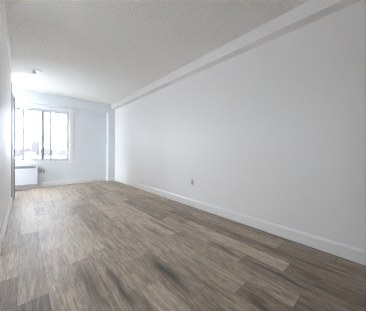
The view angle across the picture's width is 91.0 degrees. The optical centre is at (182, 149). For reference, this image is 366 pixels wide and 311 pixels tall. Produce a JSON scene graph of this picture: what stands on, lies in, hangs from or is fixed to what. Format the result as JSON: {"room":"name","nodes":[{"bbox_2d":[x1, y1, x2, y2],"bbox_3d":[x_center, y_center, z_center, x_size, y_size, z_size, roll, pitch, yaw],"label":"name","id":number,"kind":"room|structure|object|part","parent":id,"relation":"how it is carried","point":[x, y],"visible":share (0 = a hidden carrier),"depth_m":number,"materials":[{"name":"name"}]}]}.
{"room":"empty living room","nodes":[
{"label":"empty living room","id":0,"kind":"room"},
{"bbox_2d":[0,8,11,235],"bbox_3d":[-0.792,-0.235,0.534,0.120,2.469,7.450,0,0,-41],"label":"wall","id":1,"kind":"structure","parent":0,"point":[5,69],"depth_m":2.18,"materials":[{"name":"white paint"}]},
{"bbox_2d":[0,197,11,254],"bbox_3d":[-2.452,0.927,2.514,0.014,0.123,2.214,0,0,-41],"label":"baseboard","id":2,"kind":"structure","parent":1,"relation":"attached to","point":[4,228],"depth_m":2.12,"materials":[{"name":"white paint"}]},
{"bbox_2d":[0,0,13,72],"bbox_3d":[-0.801,-1.447,0.658,0.028,0.045,7.250,0,0,-41],"label":"trim","id":3,"kind":"structure","parent":1,"relation":"attached to","point":[2,6],"depth_m":2.17,"materials":[{"name":"white paint"}]},
{"bbox_2d":[11,82,11,196],"bbox_3d":[-3.216,-0.138,3.344,0.046,2.270,0.041,0,0,-41],"label":"trim","id":4,"kind":"structure","parent":1,"relation":"attached to","point":[11,82],"depth_m":3.34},
{"bbox_2d":[12,92,14,201],"bbox_3d":[-3.373,-0.053,3.553,0.062,2.080,0.452,0,0,-41],"label":"door","id":5,"kind":"structure","parent":1,"relation":"in","point":[13,97],"depth_m":3.66,"materials":[{"name":"grey paint"}]},
{"bbox_3d":[-3.373,-0.053,3.539,0.040,2.080,0.430,0,0,-41],"label":"panel","id":6,"kind":"part","parent":5,"relation":"part of","materials":[{"name":"grey paint"}]},
{"bbox_2d":[15,101,105,189],"bbox_3d":[-3.934,-0.238,4.790,4.285,2.469,0.250,0,0,-41],"label":"wall","id":7,"kind":"structure","parent":0,"point":[89,126],"depth_m":5.44,"materials":[{"name":"white paint"}]},
{"bbox_2d":[15,165,37,185],"bbox_3d":[-4.108,0.641,4.359,0.898,0.474,0.127,0,0,-41],"label":"radiator","id":8,"kind":"object","parent":7,"relation":"attached to","point":[24,175],"visible":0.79,"depth_m":4.47,"materials":[{"name":"metal"}]},
{"bbox_2d":[15,166,35,168],"bbox_3d":[-4.105,0.431,4.356,0.854,0.055,0.106,0,0,-41],"label":"grille","id":9,"kind":"object","parent":8,"relation":"attached to","point":[16,167],"depth_m":4.46,"materials":[{"name":"grey metal"}]},
{"bbox_2d":[15,102,73,164],"bbox_3d":[-3.848,-0.404,4.752,1.643,1.550,0.142,0,0,-41],"label":"window","id":10,"kind":"structure","parent":7,"relation":"in","point":[70,113],"depth_m":4.93,"materials":[{"name":"white plastic"}]},
{"bbox_3d":[-4.229,-0.400,4.473,0.422,1.309,0.025,0,0,-41],"label":"sash","id":11,"kind":"part","parent":10,"relation":"part of","materials":[{"name":"clear glass"}]},
{"bbox_3d":[-3.920,-0.399,4.709,0.382,1.309,0.025,0,0,-41],"label":"sash","id":12,"kind":"part","parent":10,"relation":"part of","materials":[{"name":"clear glass"}]},
{"bbox_3d":[-3.825,0.322,4.719,1.455,0.022,0.062,0,0,-41],"label":"sill","id":13,"kind":"part","parent":10,"relation":"part of","materials":[{"name":"white paint"}]},
{"bbox_3d":[-3.723,-0.399,4.920,0.202,1.309,0.025,0,0,-41],"label":"sash","id":14,"kind":"part","parent":10,"relation":"part of","materials":[{"name":"clear glass"}]},
{"bbox_3d":[-3.508,-0.399,5.073,0.402,1.309,0.025,0,0,-41],"label":"sash","id":15,"kind":"part","parent":10,"relation":"part of","materials":[{"name":"clear glass"}]},
{"bbox_2d":[15,177,105,189],"bbox_3d":[-3.943,0.920,4.607,3.791,0.112,0.014,0,0,-41],"label":"baseboard","id":16,"kind":"structure","parent":7,"relation":"attached to","point":[52,183],"depth_m":5.04,"materials":[{"name":"white paint"}]},
{"bbox_2d":[12,88,114,112],"bbox_3d":[-3.795,-1.338,4.612,4.015,0.270,0.200,0,0,-41],"label":"trim","id":17,"kind":"structure","parent":7,"relation":"attached to","point":[20,95],"depth_m":4.87,"materials":[{"name":"white paint"}]},
{"bbox_2d":[4,0,308,103],"bbox_3d":[-1.008,-1.545,1.456,4.415,0.150,9.120,0,0,-41],"label":"ceiling","id":18,"kind":"structure","parent":0,"point":[102,51],"depth_m":2.33,"materials":[{"name":"white paint"}]},
{"bbox_2d":[0,181,365,310],"bbox_3d":[-0.994,0.999,1.438,4.115,0.001,8.870,0,0,-41],"label":"floor","id":19,"kind":"structure","parent":0,"point":[99,245],"depth_m":1.60,"materials":[{"name":"brown wood"}]},
{"bbox_2d":[115,0,365,265],"bbox_3d":[0.634,-0.234,2.741,0.150,2.469,8.870,0,0,-41],"label":"wall","id":20,"kind":"structure","parent":0,"point":[274,131],"depth_m":2.11,"materials":[{"name":"white paint"}]},
{"bbox_2d":[106,112,114,180],"bbox_3d":[-2.371,-0.102,5.871,0.210,2.199,0.200,0,0,-41],"label":"trim","id":21,"kind":"structure","parent":20,"relation":"attached to","point":[110,117],"depth_m":5.79,"materials":[{"name":"white paint"}]},
{"bbox_2d":[111,0,360,109],"bbox_3d":[0.532,-1.391,2.650,0.125,0.155,8.470,0,0,-41],"label":"trim","id":22,"kind":"structure","parent":20,"relation":"attached to","point":[310,11],"depth_m":2.22,"materials":[{"name":"white paint"}]},
{"bbox_2d":[115,177,365,264],"bbox_3d":[0.576,0.930,2.682,0.014,0.123,8.456,0,0,-41],"label":"baseboard","id":23,"kind":"structure","parent":20,"relation":"attached to","point":[348,252],"depth_m":2.11,"materials":[{"name":"white paint"}]},
{"label":"outside","id":24,"kind":"structure","parent":0,"visible":0},
{"bbox_2d":[15,152,65,158],"bbox_3d":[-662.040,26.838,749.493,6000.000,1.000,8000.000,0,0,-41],"label":"snow","id":25,"kind":"object","parent":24,"point":[39,156],"depth_m":635.43,"materials":[{"name":"white snow"}]},
{"bbox_2d":[15,150,19,156],"bbox_3d":[-675.453,11.325,704.275,52.600,30.000,30.600,0,0,-41],"label":"building","id":26,"kind":"structure","parent":25,"relation":"on","point":[17,152],"depth_m":706.28,"materials":[{"name":"white"}]},
{"bbox_2d":[18,148,30,155],"bbox_3d":[-736.654,9.263,837.009,44.600,34.000,30.600,0,0,-41],"label":"building","id":27,"kind":"structure","parent":25,"relation":"on","point":[25,149],"depth_m":827.14,"materials":[{"name":"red brick"}]},
{"bbox_2d":[24,152,35,156],"bbox_3d":[-593.941,16.406,693.555,40.600,20.000,26.600,0,0,-41],"label":"building","id":28,"kind":"structure","parent":25,"relation":"on","point":[26,154],"depth_m":685.31,"materials":[{"name":"white"}]},
{"bbox_2d":[32,141,38,155],"bbox_3d":[-667.950,-6.168,813.623,26.600,65.000,24.600,0,0,-41],"label":"building","id":29,"kind":"structure","parent":25,"relation":"on","point":[35,145],"depth_m":806.60,"materials":[{"name":"beige brick"}]},
{"bbox_2d":[44,148,49,155],"bbox_3d":[-617.988,8.882,808.400,30.600,35.000,30.600,0,0,-41],"label":"building","id":30,"kind":"structure","parent":25,"relation":"on","point":[46,151],"depth_m":800.72,"materials":[{"name":"white"}]},
{"bbox_2d":[52,149,61,154],"bbox_3d":[-681.142,11.819,955.424,60.600,29.000,34.600,0,0,-41],"label":"building","id":31,"kind":"structure","parent":25,"relation":"on","point":[54,151],"depth_m":945.90,"materials":[{"name":"white"}]},
{"bbox_2d":[59,150,65,155],"bbox_3d":[-543.633,13.956,819.378,34.600,25.000,28.600,0,0,-41],"label":"building","id":32,"kind":"structure","parent":25,"relation":"on","point":[63,152],"depth_m":804.44,"materials":[{"name":"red brick"}]}
]}

